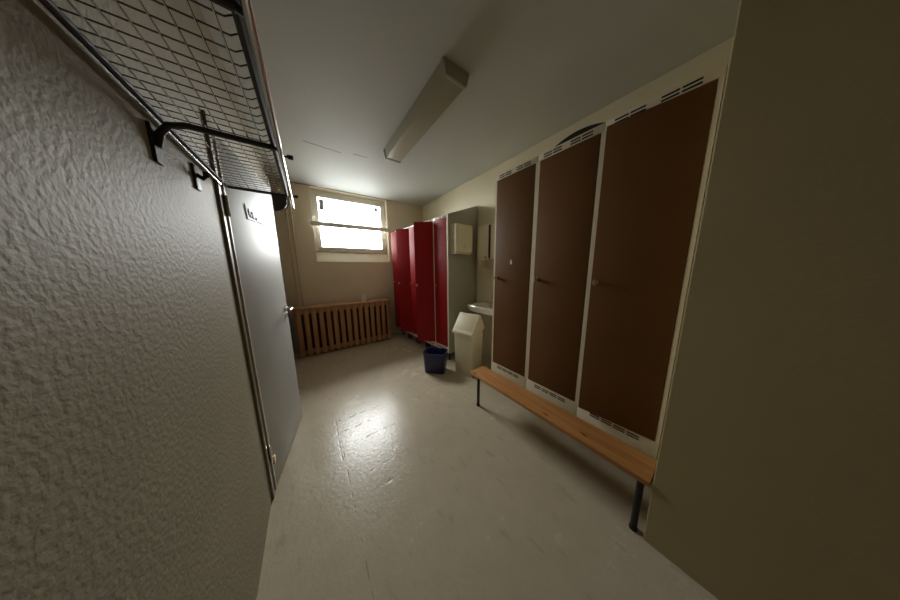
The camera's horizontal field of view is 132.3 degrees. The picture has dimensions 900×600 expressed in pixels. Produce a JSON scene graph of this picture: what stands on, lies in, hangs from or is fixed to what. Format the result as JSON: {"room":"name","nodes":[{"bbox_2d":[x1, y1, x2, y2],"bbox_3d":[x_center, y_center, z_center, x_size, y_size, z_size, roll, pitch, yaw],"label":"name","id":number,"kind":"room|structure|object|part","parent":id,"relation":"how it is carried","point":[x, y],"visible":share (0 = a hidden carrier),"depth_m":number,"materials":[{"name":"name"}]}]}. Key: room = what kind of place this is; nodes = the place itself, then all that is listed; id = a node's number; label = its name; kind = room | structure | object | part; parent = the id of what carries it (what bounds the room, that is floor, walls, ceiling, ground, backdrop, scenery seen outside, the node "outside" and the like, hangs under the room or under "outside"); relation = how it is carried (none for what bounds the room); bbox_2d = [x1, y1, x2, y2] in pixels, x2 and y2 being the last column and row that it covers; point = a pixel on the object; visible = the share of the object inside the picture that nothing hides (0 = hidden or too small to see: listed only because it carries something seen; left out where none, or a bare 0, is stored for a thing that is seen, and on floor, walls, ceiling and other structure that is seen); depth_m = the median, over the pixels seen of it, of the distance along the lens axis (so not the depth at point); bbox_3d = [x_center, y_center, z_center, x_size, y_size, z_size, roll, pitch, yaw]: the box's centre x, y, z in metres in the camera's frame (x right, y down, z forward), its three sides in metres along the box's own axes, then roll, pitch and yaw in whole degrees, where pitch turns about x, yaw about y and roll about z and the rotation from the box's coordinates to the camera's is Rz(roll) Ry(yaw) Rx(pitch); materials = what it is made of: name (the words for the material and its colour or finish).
{"room":"changing room","nodes":[
{"label":"changing room","id":0,"kind":"room"},
{"bbox_2d":[0,0,293,599],"bbox_3d":[-0.591,0.004,0.166,0.140,2.750,7.350,-7,11,-35],"label":"wall","id":1,"kind":"structure","parent":0,"point":[133,466],"depth_m":0.40,"materials":[{"name":"paint"}]},
{"bbox_2d":[31,0,297,212],"bbox_3d":[-0.765,-0.521,0.724,0.317,0.210,1.300,-7,11,-35],"label":"rack","id":2,"kind":"object","parent":1,"relation":"attached to","point":[243,14],"visible":0.98,"depth_m":0.46,"materials":[{"name":"silver metal"}]},
{"bbox_3d":[-0.842,-0.510,0.580,0.008,0.008,1.115,-7,11,-35],"label":"wall rod","id":3,"kind":"part","parent":2,"relation":"part of","materials":[{"name":"silver metal"}]},
{"bbox_3d":[-0.638,-0.590,0.720,0.014,0.074,1.125,-7,11,-35],"label":"rail","id":4,"kind":"part","parent":2,"relation":"part of","materials":[{"name":"metal"}]},
{"bbox_3d":[-0.660,-0.531,0.790,0.015,0.015,1.290,-7,11,-35],"label":"coat rail","id":5,"kind":"part","parent":2,"relation":"part of","materials":[{"name":"silver metal"}]},
{"bbox_3d":[-0.991,-0.562,1.161,0.066,0.090,0.008,-7,11,-35],"label":"plate","id":6,"kind":"part","parent":2,"relation":"part of","materials":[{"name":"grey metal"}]},
{"bbox_3d":[-0.598,-0.526,0.731,0.035,0.015,0.015,-7,11,-35],"label":"knob","id":7,"kind":"part","parent":2,"relation":"part of","materials":[{"name":"metal"}]},
{"bbox_2d":[190,162,209,191],"bbox_3d":[-0.966,-0.475,0.778,0.041,0.090,0.040,-7,11,-35],"label":"wall hook","id":8,"kind":"object","parent":1,"relation":"attached to","point":[196,176],"visible":1,"depth_m":0.77,"materials":[{"name":"metal"}]},
{"bbox_3d":[-0.980,-0.473,0.769,0.008,0.090,0.040,-7,11,-35],"label":"plate","id":9,"kind":"part","parent":8,"relation":"part of","materials":[{"name":"metal"}]},
{"bbox_2d":[201,109,274,498],"bbox_3d":[-1.406,0.141,1.366,0.152,2.115,0.855,-7,11,-35],"label":"door frame","id":10,"kind":"structure","parent":1,"relation":"attached to","point":[205,117],"depth_m":1.04,"materials":[{"name":"paint"}]},
{"bbox_2d":[212,136,301,489],"bbox_3d":[-1.265,0.157,1.438,0.108,2.040,0.739,-5,10,-25],"label":"door","id":11,"kind":"structure","parent":1,"relation":"in","point":[249,215],"depth_m":1.32,"materials":[{"name":"paint"}]},
{"bbox_2d":[270,178,422,352],"bbox_3d":[-1.771,-0.594,3.971,2.673,2.750,0.300,-7,11,-35],"label":"wall","id":12,"kind":"structure","parent":0,"point":[322,282],"depth_m":3.51,"materials":[{"name":"paint"}]},
{"bbox_2d":[281,182,299,305],"bbox_3d":[-2.521,-0.466,3.219,0.032,2.750,0.078,-7,11,-35],"label":"pipe","id":13,"kind":"object","parent":12,"relation":"attached to","point":[286,213],"visible":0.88,"depth_m":3.15,"materials":[{"name":"metal"}]},
{"bbox_2d":[288,195,303,305],"bbox_3d":[-2.477,-0.472,3.255,0.032,2.750,0.068,-7,11,-35],"label":"pipe","id":14,"kind":"object","parent":12,"relation":"attached to","point":[290,208],"visible":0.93,"depth_m":3.18,"materials":[{"name":"metal"}]},
{"bbox_2d":[309,188,386,253],"bbox_3d":[-1.844,-1.422,3.757,1.256,1.028,0.116,-7,11,-35],"label":"window","id":15,"kind":"structure","parent":12,"relation":"in","point":[313,193],"depth_m":3.62,"materials":[{"name":"paint"}]},
{"bbox_2d":[310,220,387,231],"bbox_3d":[-1.768,-1.329,3.627,1.275,0.083,0.078,-7,11,-35],"label":"rail","id":16,"kind":"object","parent":12,"relation":"attached to","point":[315,223],"visible":1,"depth_m":3.54,"materials":[{"name":"metal"}]},
{"bbox_2d":[316,251,388,261],"bbox_3d":[-1.851,-0.828,3.871,1.256,0.185,0.291,-7,11,-35],"label":"window sill","id":17,"kind":"structure","parent":12,"relation":"attached to","point":[321,256],"depth_m":3.76,"materials":[{"name":"paint"}]},
{"bbox_2d":[198,0,739,206],"bbox_3d":[0.090,-1.506,0.484,3.833,0.120,7.850,-7,11,-35],"label":"ceiling","id":18,"kind":"structure","parent":0,"point":[344,76],"depth_m":1.36,"materials":[{"name":"paint"}]},
{"bbox_2d":[271,178,390,200],"bbox_3d":[-1.921,-1.901,3.472,1.814,0.008,0.008,-7,11,-35],"label":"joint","id":19,"kind":"object","parent":18,"relation":"attached to","point":[271,178],"visible":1,"depth_m":3.42,"materials":[{"name":"paint"}]},
{"bbox_2d":[383,56,468,162],"bbox_3d":[-0.317,-1.617,1.857,0.222,0.088,1.260,-7,11,-35],"label":"ceiling lamp","id":20,"kind":"object","parent":18,"relation":"attached to","point":[448,80],"visible":1,"depth_m":1.59,"materials":[{"name":"white plastic"}]},
{"bbox_2d":[257,331,718,599],"bbox_3d":[0.117,1.327,0.938,3.833,0.120,7.850,-7,11,-35],"label":"floor","id":21,"kind":"structure","parent":0,"point":[394,483],"depth_m":1.21,"materials":[{"name":"beige tile"}]},
{"bbox_2d":[292,298,391,357],"bbox_3d":[-1.847,0.448,3.620,1.517,0.805,0.287,-7,11,-35],"label":"radiator cover","id":22,"kind":"object","parent":21,"relation":"on","point":[329,326],"visible":1,"depth_m":3.46,"materials":[{"name":"brown wood"}]},
{"bbox_3d":[-2.464,0.533,3.222,0.020,0.774,0.225,-7,11,-35],"label":"panel","id":23,"kind":"part","parent":22,"relation":"part of","materials":[{"name":"brown wood"}]},
{"bbox_3d":[-1.793,0.128,3.487,1.497,0.069,0.022,-7,11,-35],"label":"rail","id":24,"kind":"part","parent":22,"relation":"part of","materials":[{"name":"brown wood"}]},
{"bbox_3d":[-1.786,0.779,3.592,1.497,0.070,0.022,-7,11,-35],"label":"rail","id":25,"kind":"part","parent":22,"relation":"part of","materials":[{"name":"brown wood"}]},
{"bbox_2d":[362,294,366,301],"bbox_3d":[-1.574,-0.034,3.640,0.080,0.136,0.058,-7,11,-35],"label":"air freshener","id":26,"kind":"object","parent":22,"relation":"on","point":[364,299],"visible":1,"depth_m":3.62,"materials":[{"name":"white plastic"}]},
{"bbox_2d":[391,231,409,337],"bbox_3d":[-0.808,-0.397,4.069,0.676,2.312,0.320,-8,12,-40],"label":"locker","id":27,"kind":"object","parent":21,"relation":"on","point":[393,234],"visible":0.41,"depth_m":3.93,"materials":[{"name":"red metal"}]},
{"bbox_3d":[-0.997,-0.367,3.903,0.292,1.866,0.019,5,10,29],"label":"door","id":28,"kind":"part","parent":27,"relation":"part of","materials":[{"name":"red paint"}]},
{"bbox_2d":[396,226,417,342],"bbox_3d":[-0.623,-0.357,3.808,0.736,2.312,0.320,-8,12,-40],"label":"locker","id":29,"kind":"object","parent":21,"relation":"on","point":[402,235],"visible":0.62,"depth_m":3.62,"materials":[{"name":"red metal"}]},
{"bbox_3d":[-0.806,-0.325,3.627,0.292,1.866,0.019,2,9,15],"label":"door","id":30,"kind":"part","parent":29,"relation":"part of","materials":[{"name":"red paint"}]},
{"bbox_2d":[409,226,426,347],"bbox_3d":[-0.379,-0.325,3.597,0.640,2.312,0.320,-8,12,-40],"label":"locker","id":31,"kind":"object","parent":21,"relation":"on","point":[411,229],"visible":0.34,"depth_m":3.47,"materials":[{"name":"red metal"}]},
{"bbox_3d":[-0.569,-0.297,3.436,0.292,1.866,0.019,6,11,37],"label":"door","id":32,"kind":"part","parent":31,"relation":"part of","materials":[{"name":"red paint"}]},
{"bbox_2d":[413,219,436,347],"bbox_3d":[-0.218,-0.282,3.316,0.763,2.312,0.320,-8,12,-40],"label":"locker","id":33,"kind":"object","parent":21,"relation":"on","point":[423,231],"visible":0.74,"depth_m":3.10,"materials":[{"name":"red metal"}]},
{"bbox_3d":[-0.329,0.702,3.369,0.018,0.084,0.319,-8,12,-40],"label":"panel","id":34,"kind":"part","parent":33,"relation":"part of","materials":[{"name":"beige paint"}]},
{"bbox_2d":[423,347,447,373],"bbox_3d":[-0.199,0.838,2.742,0.318,0.283,0.222,1,9,12],"label":"wastebasket","id":35,"kind":"object","parent":21,"relation":"on","point":[435,359],"visible":1,"depth_m":2.66,"materials":[{"name":"blue plastic"}]},
{"bbox_2d":[433,206,476,359],"bbox_3d":[0.080,-0.266,3.135,0.629,2.331,0.339,-8,12,-40],"label":"locker","id":36,"kind":"object","parent":21,"relation":"on","point":[455,276],"visible":0.8,"depth_m":2.96,"materials":[{"name":"grey metal"}]},
{"bbox_3d":[-0.131,-0.227,2.972,0.019,1.866,0.292,-8,12,-40],"label":"door","id":37,"kind":"part","parent":36,"relation":"part of","materials":[{"name":"red paint"}]},
{"bbox_3d":[-0.121,0.739,3.128,0.018,0.084,0.319,-8,12,-40],"label":"panel","id":38,"kind":"part","parent":36,"relation":"part of","materials":[{"name":"beige paint"}]},
{"bbox_2d":[450,223,472,254],"bbox_3d":[0.164,-0.846,2.807,0.317,0.404,0.131,-8,12,-40],"label":"dispenser","id":39,"kind":"object","parent":36,"relation":"attached to","point":[460,234],"visible":1,"depth_m":2.74,"materials":[{"name":"plastic"}]},
{"bbox_3d":[0.197,-0.313,3.017,0.592,2.201,0.018,-8,12,-40],"label":"panel","id":40,"kind":"part","parent":36,"relation":"part of","materials":[{"name":"grey laminate"}]},
{"bbox_2d":[452,312,483,377],"bbox_3d":[0.245,0.580,2.675,0.326,0.804,0.288,7,12,40],"label":"bin","id":41,"kind":"object","parent":21,"relation":"on","point":[468,328],"visible":0.96,"depth_m":2.58,"materials":[{"name":"beige plastic"}]},
{"bbox_3d":[0.243,0.307,2.631,0.326,0.249,0.288,7,12,40],"label":"lid","id":42,"kind":"part","parent":41,"relation":"part of","materials":[{"name":"beige plastic"}]},
{"bbox_2d":[491,155,538,388],"bbox_3d":[0.801,-0.061,2.052,0.641,2.256,0.429,-7,11,-35],"label":"locker","id":43,"kind":"object","parent":21,"relation":"on","point":[516,188],"visible":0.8,"depth_m":1.83,"materials":[{"name":"beige paint"}]},
{"bbox_3d":[0.585,0.746,2.020,0.018,0.107,0.428,-7,11,-35],"label":"panel","id":44,"kind":"part","parent":43,"relation":"part of","materials":[{"name":"beige paint"}]},
{"bbox_2d":[517,161,530,169],"bbox_3d":[0.610,-1.111,1.647,0.004,0.025,0.132,-7,11,-35],"label":"vent","id":45,"kind":"object","parent":43,"relation":"attached to","point":[527,164],"depth_m":1.64,"materials":[{"name":"beige metal"}]},
{"bbox_2d":[470,366,656,531],"bbox_3d":[0.678,0.979,1.604,0.196,0.346,1.344,-7,11,-35],"label":"bench","id":46,"kind":"object","parent":21,"relation":"on","point":[640,466],"visible":0.94,"depth_m":1.27,"materials":[{"name":"brown wood"}]},
{"bbox_3d":[0.290,0.926,2.027,0.029,0.308,0.029,-7,11,-35],"label":"leg","id":47,"kind":"part","parent":46,"relation":"part of","materials":[{"name":"metal"}]},
{"bbox_3d":[0.989,1.076,1.052,0.029,0.308,0.029,-7,11,-35],"label":"leg","id":48,"kind":"part","parent":46,"relation":"part of","materials":[{"name":"metal"}]},
{"bbox_2d":[526,122,605,415],"bbox_3d":[1.050,-0.008,1.705,0.640,2.256,0.429,-7,11,-35],"label":"locker","id":49,"kind":"object","parent":21,"relation":"on","point":[569,173],"visible":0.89,"depth_m":1.48,"materials":[{"name":"beige paint"}]},
{"bbox_2d":[534,384,564,401],"bbox_3d":[0.827,0.777,1.665,0.004,0.024,0.262,-7,11,-35],"label":"vent","id":50,"kind":"object","parent":49,"relation":"attached to","point":[538,387],"depth_m":1.66,"materials":[{"name":"beige metal"}]},
{"bbox_3d":[0.834,0.799,1.673,0.018,0.107,0.428,-7,11,-35],"label":"panel","id":51,"kind":"part","parent":49,"relation":"part of","materials":[{"name":"beige paint"}]},
{"bbox_2d":[544,146,561,157],"bbox_3d":[0.749,-1.081,1.452,0.004,0.025,0.132,-7,11,-35],"label":"vent","id":52,"kind":"object","parent":49,"relation":"attached to","point":[556,150],"depth_m":1.45,"materials":[{"name":"beige metal"}]},
{"bbox_2d":[555,122,604,146],"bbox_3d":[0.971,-1.121,1.408,0.300,0.037,0.304,-7,11,-35],"label":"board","id":53,"kind":"object","parent":49,"relation":"on","point":[585,129],"visible":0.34,"depth_m":1.31,"materials":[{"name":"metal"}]},
{"bbox_2d":[570,130,592,144],"bbox_3d":[0.859,-1.058,1.300,0.004,0.025,0.132,-7,11,-35],"label":"vent","id":54,"kind":"object","parent":49,"relation":"attached to","point":[577,140],"depth_m":1.30,"materials":[{"name":"beige metal"}]},
{"bbox_2d":[576,62,727,459],"bbox_3d":[1.284,0.047,1.348,0.677,2.256,0.429,-7,11,-35],"label":"locker","id":55,"kind":"object","parent":21,"relation":"on","point":[657,156],"visible":0.85,"depth_m":1.11,"materials":[{"name":"beige paint"}]},
{"bbox_2d":[590,413,638,440],"bbox_3d":[1.075,0.830,1.318,0.004,0.024,0.262,-7,11,-35],"label":"vent","id":56,"kind":"object","parent":55,"relation":"attached to","point":[623,431],"depth_m":1.30,"materials":[{"name":"beige metal"}]},
{"bbox_3d":[1.083,0.852,1.327,0.018,0.107,0.428,-7,11,-35],"label":"panel","id":57,"kind":"part","parent":55,"relation":"part of","materials":[{"name":"beige paint"}]},
{"bbox_2d":[615,105,645,122],"bbox_3d":[0.998,-1.028,1.106,0.004,0.025,0.132,-7,11,-35],"label":"vent","id":58,"kind":"object","parent":55,"relation":"attached to","point":[640,108],"depth_m":1.10,"materials":[{"name":"beige metal"}]},
{"bbox_2d":[661,76,703,101],"bbox_3d":[1.107,-1.005,0.953,0.004,0.025,0.132,-7,11,-35],"label":"vent","id":59,"kind":"object","parent":55,"relation":"attached to","point":[697,82],"depth_m":0.95,"materials":[{"name":"beige metal"}]},
{"bbox_2d":[643,0,899,599],"bbox_3d":[2.381,0.036,-0.208,1.070,2.750,3.300,-7,11,-35],"label":"wall pier","id":60,"kind":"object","parent":21,"relation":"on","point":[777,476],"visible":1,"depth_m":0.65,"materials":[{"name":"beige paint"}]},
{"bbox_2d":[423,37,733,357],"bbox_3d":[0.547,-0.483,3.141,0.140,2.750,4.350,-7,11,-35],"label":"wall","id":61,"kind":"structure","parent":0,"point":[480,191],"depth_m":2.45,"materials":[{"name":"paint"}]},
{"bbox_2d":[467,297,492,319],"bbox_3d":[0.540,0.186,2.760,0.439,0.474,0.470,-7,11,-35],"label":"washbasin","id":62,"kind":"object","parent":61,"relation":"attached to","point":[486,307],"visible":0.38,"depth_m":2.71,"materials":[{"name":"white ceramic"}]},
{"bbox_2d":[467,301,492,315],"bbox_3d":[0.539,0.141,2.753,0.439,0.150,0.470,-7,11,-35],"label":"basin","id":63,"kind":"object","parent":62,"relation":"in","point":[486,307],"depth_m":2.70,"materials":[{"name":"white ceramic"}]},
{"bbox_2d":[478,223,494,269],"bbox_3d":[0.566,-0.723,2.776,0.199,0.610,0.350,-7,11,-35],"label":"upper cabinet","id":64,"kind":"object","parent":61,"relation":"attached to","point":[486,233],"visible":0.71,"depth_m":2.76,"materials":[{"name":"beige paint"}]},
{"bbox_3d":[0.462,-0.801,2.782,0.015,0.453,0.201,-7,11,-35],"label":"door","id":65,"kind":"part","parent":64,"relation":"part of","materials":[{"name":"beige paint"}]},
{"bbox_3d":[0.577,-0.776,2.621,0.015,0.453,0.101,-7,11,-35],"label":"panel","id":66,"kind":"part","parent":64,"relation":"part of","materials":[{"name":"beige paint"}]}
]}

